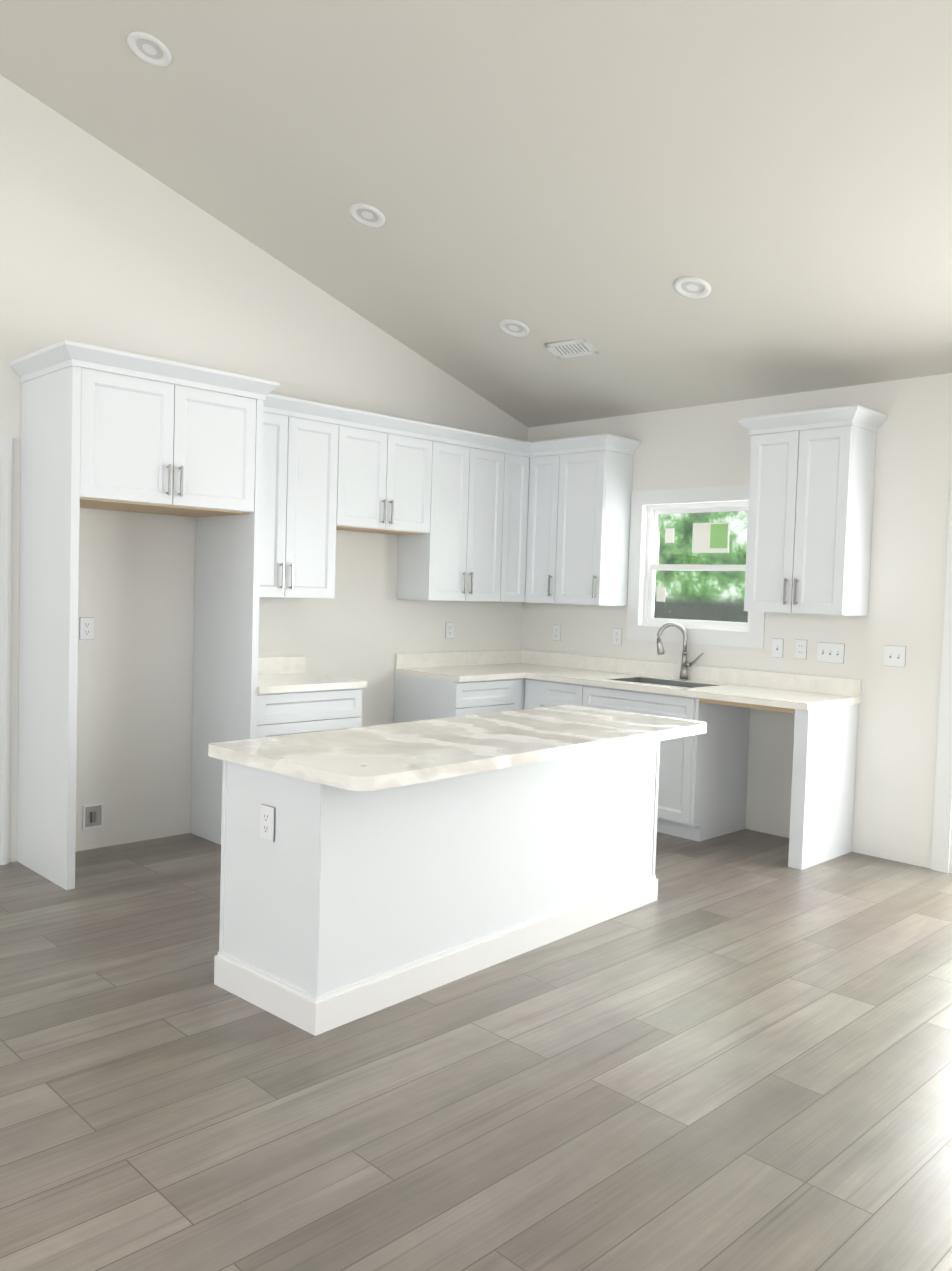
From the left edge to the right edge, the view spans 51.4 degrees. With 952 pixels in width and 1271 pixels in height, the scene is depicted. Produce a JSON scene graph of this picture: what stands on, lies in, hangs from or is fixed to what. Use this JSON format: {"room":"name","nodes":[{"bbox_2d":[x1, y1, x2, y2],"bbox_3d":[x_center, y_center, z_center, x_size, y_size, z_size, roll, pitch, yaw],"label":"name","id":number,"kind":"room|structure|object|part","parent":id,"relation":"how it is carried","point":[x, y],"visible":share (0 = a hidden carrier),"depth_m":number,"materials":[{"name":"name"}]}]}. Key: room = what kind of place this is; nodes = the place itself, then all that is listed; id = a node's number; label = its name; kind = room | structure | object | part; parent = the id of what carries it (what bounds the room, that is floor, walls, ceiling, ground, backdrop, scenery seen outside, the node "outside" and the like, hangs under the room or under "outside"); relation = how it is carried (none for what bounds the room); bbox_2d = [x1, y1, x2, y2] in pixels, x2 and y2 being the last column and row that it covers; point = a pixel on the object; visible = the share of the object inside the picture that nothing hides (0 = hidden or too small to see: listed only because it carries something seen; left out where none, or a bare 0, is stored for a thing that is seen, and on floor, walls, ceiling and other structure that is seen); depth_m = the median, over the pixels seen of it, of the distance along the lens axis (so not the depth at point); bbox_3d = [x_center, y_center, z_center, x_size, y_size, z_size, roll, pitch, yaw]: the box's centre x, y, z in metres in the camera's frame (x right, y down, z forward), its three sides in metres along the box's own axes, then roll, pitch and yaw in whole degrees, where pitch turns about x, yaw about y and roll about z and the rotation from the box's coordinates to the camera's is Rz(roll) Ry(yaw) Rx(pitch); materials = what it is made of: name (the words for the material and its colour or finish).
{"room":"kitchen","nodes":[
{"label":"kitchen","id":0,"kind":"room"},
{"bbox_2d":[0,75,527,864],"bbox_3d":[-3.201,-1.730,4.143,10.300,6.055,0.176,-1,4,-45],"label":"wall","id":1,"kind":"structure","parent":0,"point":[104,245],"depth_m":5.54,"materials":[{"name":"white paint"}]},
{"bbox_3d":[-2.746,0.092,4.623,1.085,2.160,0.026,-1,4,-45],"label":"door casing","id":2,"kind":"part","parent":1,"relation":"part of","materials":[{"name":"white wood"}]},
{"bbox_2d":[79,617,93,639],"bbox_3d":[-2.078,-0.038,5.282,0.075,0.118,0.009,-1,4,-45],"label":"electrical outlet plate","id":3,"kind":"object","parent":1,"relation":"attached to","point":[86,623],"depth_m":5.28,"materials":[{"name":"grey plastic"}]},
{"bbox_2d":[83,803,103,829],"bbox_3d":[-2.071,0.980,5.359,0.110,0.130,0.020,-1,4,-45],"label":"electrical outlet plate","id":4,"kind":"object","parent":1,"relation":"attached to","point":[92,815],"depth_m":5.36,"materials":[{"name":"grey plastic"}]},
{"bbox_2d":[26,344,261,519],"bbox_3d":[-1.717,-1.011,5.130,0.936,0.691,0.622,-1,4,-45],"label":"upper cabinet","id":5,"kind":"object","parent":1,"relation":"attached to","point":[95,439],"depth_m":4.84,"materials":[{"name":"white wood"}]},
{"bbox_2d":[198,392,349,599],"bbox_3d":[-1.189,-0.801,5.876,0.779,1.146,0.322,-1,4,-45],"label":"upper cabinet","id":6,"kind":"object","parent":1,"relation":"attached to","point":[270,500],"depth_m":5.73,"materials":[{"name":"white wood"}]},
{"bbox_2d":[198,650,521,675],"bbox_3d":[-0.625,0.177,6.719,2.746,0.102,0.019,-1,4,-45],"label":"backsplash","id":7,"kind":"structure","parent":1,"relation":"attached to","point":[237,665],"depth_m":6.25,"materials":[{"name":"white stone"}]},
{"bbox_2d":[338,420,425,535],"bbox_3d":[-0.677,-0.983,6.366,0.760,0.605,0.322,-1,4,-45],"label":"upper cabinet","id":8,"kind":"object","parent":1,"relation":"attached to","point":[382,476],"depth_m":6.22,"materials":[{"name":"white wood"}]},
{"bbox_2d":[397,436,497,601],"bbox_3d":[-0.169,-0.768,6.883,0.804,1.050,0.322,-1,4,-45],"label":"upper cabinet","id":9,"kind":"object","parent":1,"relation":"attached to","point":[452,559],"depth_m":6.71,"materials":[{"name":"white wood"}]},
{"bbox_2d":[445,622,453,638],"bbox_3d":[-0.188,-0.036,7.143,0.075,0.118,0.009,-1,4,-45],"label":"electrical outlet plate","id":10,"kind":"object","parent":1,"relation":"attached to","point":[449,625],"depth_m":7.14,"materials":[{"name":"grey plastic"}]},
{"bbox_2d":[494,448,529,601],"bbox_3d":[0.174,-0.771,7.179,0.339,1.050,0.381,-1,4,-45],"label":"upper cabinet","id":11,"kind":"object","parent":1,"relation":"attached to","point":[513,470],"depth_m":7.09,"materials":[{"name":"white wood"}]},
{"bbox_2d":[0,829,951,1270],"bbox_3d":[-0.377,1.458,1.317,10.300,0.120,8.500,-1,4,-45],"label":"floor","id":12,"kind":"structure","parent":0,"point":[730,1051],"depth_m":2.91,"materials":[{"name":"grey wood"}]},
{"bbox_2d":[194,680,361,843],"bbox_3d":[-1.153,0.730,5.821,0.719,0.876,0.617,-1,4,-45],"label":"base cabinet","id":13,"kind":"object","parent":12,"relation":"on","point":[222,713],"depth_m":5.58,"materials":[{"name":"white wood"}]},
{"bbox_2d":[198,672,365,695],"bbox_3d":[-1.127,0.274,5.793,0.729,0.038,0.645,-1,4,-45],"label":"countertop","id":14,"kind":"structure","parent":13,"relation":"on","point":[269,682],"depth_m":5.60,"materials":[{"name":"white stone"}]},
{"bbox_2d":[214,741,659,1035],"bbox_3d":[-0.028,0.856,4.177,0.586,0.841,2.089,4,4,42],"label":"kitchen island","id":15,"kind":"object","parent":12,"relation":"on","point":[366,870],"depth_m":3.57,"materials":[{"name":"white wood"}]},
{"bbox_2d":[259,803,274,841],"bbox_3d":[-0.718,0.643,3.395,0.075,0.118,0.009,4,4,42],"label":"outlet","id":16,"kind":"object","parent":15,"relation":"attached to","point":[266,810],"depth_m":3.39,"materials":[{"name":"grey plastic"}]},
{"bbox_2d":[208,705,706,792],"bbox_3d":[0.064,0.420,4.084,0.840,0.045,2.166,4,4,42],"label":"island countertop","id":17,"kind":"structure","parent":15,"relation":"on","point":[366,759],"depth_m":3.71,"materials":[{"name":"white stone"}]},
{"bbox_2d":[394,672,525,722],"bbox_3d":[-0.134,0.715,6.823,0.620,0.876,0.617,-1,4,-45],"label":"base cabinet","id":18,"kind":"object","parent":12,"relation":"on","point":[416,698],"depth_m":6.60,"materials":[{"name":"white wood"}]},
{"bbox_2d":[395,664,565,683],"bbox_3d":[0.120,0.256,7.018,1.266,0.038,0.645,-1,4,-45],"label":"countertop","id":19,"kind":"structure","parent":18,"relation":"on","point":[463,673],"depth_m":6.78,"materials":[{"name":"white stone"}]},
{"bbox_2d":[522,680,545,708],"bbox_3d":[0.611,0.730,6.989,0.617,0.876,0.226,-1,4,-45],"label":"base cabinet","id":20,"kind":"object","parent":12,"relation":"on","point":[535,689],"depth_m":6.76,"materials":[{"name":"white wood"}]},
{"bbox_2d":[546,680,589,706],"bbox_3d":[0.797,0.745,6.800,0.617,0.876,0.422,-1,4,-45],"label":"base cabinet","id":21,"kind":"object","parent":12,"relation":"on","point":[556,694],"depth_m":6.56,"materials":[{"name":"white wood"}]},
{"bbox_2d":[590,680,753,841],"bbox_3d":[1.187,0.775,6.404,0.617,0.876,0.925,-1,4,-45],"label":"base cabinet","id":22,"kind":"object","parent":12,"relation":"on","point":[702,789],"depth_m":6.03,"materials":[{"name":"white wood"}]},
{"bbox_2d":[526,668,860,711],"bbox_3d":[1.290,0.326,6.273,0.645,0.038,2.062,-1,4,-45],"label":"countertop","id":23,"kind":"structure","parent":22,"relation":"on","point":[732,693],"depth_m":5.98,"materials":[{"name":"white stone"}]},
{"bbox_2d":[656,622,703,680],"bbox_3d":[1.345,0.106,6.500,0.173,0.382,0.278,-1,4,-45],"label":"faucet","id":24,"kind":"object","parent":23,"relation":"on","point":[685,671],"depth_m":6.53,"materials":[{"name":"silver metal"}]},
{"bbox_2d":[0,0,951,427],"bbox_3d":[-0.242,-2.930,1.116,10.300,3.302,8.500,-1,4,-45],"label":"ceiling","id":25,"kind":"structure","parent":0,"point":[600,176],"depth_m":4.58,"materials":[{"name":"white paint"}]},
{"bbox_2d":[127,31,171,66],"bbox_3d":[-1.449,-2.597,4.387,0.196,0.010,0.196,4,-13,45],"label":"recessed light","id":26,"kind":"object","parent":25,"relation":"in","point":[149,49],"visible":1,"depth_m":4.38,"materials":[{"name":"white"}]},
{"bbox_2d":[349,203,384,226],"bbox_3d":[-0.579,-2.233,5.264,0.196,0.010,0.196,4,-13,45],"label":"recessed light","id":27,"kind":"object","parent":25,"relation":"in","point":[367,215],"visible":1,"depth_m":5.26,"materials":[{"name":"white"}]},
{"bbox_2d":[498,319,529,336],"bbox_3d":[0.234,-1.891,6.094,0.196,0.010,0.196,4,-13,45],"label":"recessed light","id":28,"kind":"object","parent":25,"relation":"in","point":[515,328],"visible":1,"depth_m":6.09,"materials":[{"name":"white"}]},
{"bbox_2d":[544,339,598,358],"bbox_3d":[0.596,-1.789,6.167,0.300,0.012,0.170,4,-14,37],"label":"ceiling vent","id":29,"kind":"object","parent":25,"relation":"in","point":[570,348],"visible":0.98,"depth_m":6.16,"materials":[{"name":"grey metal"}]},
{"bbox_2d":[674,277,710,297],"bbox_3d":[1.134,-1.821,5.184,0.196,0.010,0.196,4,-13,45],"label":"recessed light","id":30,"kind":"object","parent":25,"relation":"in","point":[692,287],"visible":1,"depth_m":5.18,"materials":[{"name":"white"}]},
{"bbox_2d":[521,373,951,872],"bbox_3d":[3.279,-0.006,4.803,0.169,2.949,8.500,-1,4,-45],"label":"wall","id":31,"kind":"structure","parent":0,"point":[892,650],"depth_m":5.71,"materials":[{"name":"white paint"}]},
{"bbox_2d":[518,439,565,603],"bbox_3d":[0.582,-0.806,7.165,0.381,1.146,0.364,-1,4,-45],"label":"upper cabinet","id":32,"kind":"object","parent":31,"relation":"attached to","point":[547,473],"depth_m":7.07,"materials":[{"name":"white wood"}]},
{"bbox_2d":[562,434,637,605],"bbox_3d":[0.809,-0.790,6.976,0.322,1.146,0.461,-1,4,-45],"label":"upper cabinet","id":33,"kind":"object","parent":31,"relation":"attached to","point":[596,526],"depth_m":6.82,"materials":[{"name":"white wood"}]},
{"bbox_2d":[522,650,861,695],"bbox_3d":[1.296,0.236,6.712,0.018,0.102,2.688,-1,4,-45],"label":"backsplash","id":34,"kind":"structure","parent":31,"relation":"attached to","point":[836,686],"depth_m":6.49,"materials":[{"name":"white stone"}]},
{"bbox_2d":[626,484,765,647],"bbox_3d":[1.491,-0.463,6.597,0.144,1.031,1.058,-1,4,-45],"label":"window unit","id":35,"kind":"structure","parent":31,"relation":"in","point":[648,507],"depth_m":6.67,"materials":[{"name":"white"}]},
{"bbox_2d":[744,405,881,615],"bbox_3d":[1.955,-0.702,5.811,0.322,1.146,0.617,-1,4,-45],"label":"upper cabinet","id":36,"kind":"object","parent":31,"relation":"attached to","point":[809,526],"depth_m":5.65,"materials":[{"name":"white wood"}]},
{"bbox_3d":[3.305,0.280,4.781,0.169,2.140,1.980,-1,4,-45],"label":"door casing","id":37,"kind":"part","parent":31,"relation":"part of","materials":[{"name":"white wood"}]},
{"label":"outside","id":38,"kind":"structure","parent":0,"visible":0},
{"bbox_2d":[654,511,747,622],"bbox_3d":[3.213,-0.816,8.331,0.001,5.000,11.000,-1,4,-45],"label":"window glass","id":39,"kind":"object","parent":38,"point":[726,598],"depth_m":9.42,"materials":[{"name":"glass"}]}
]}

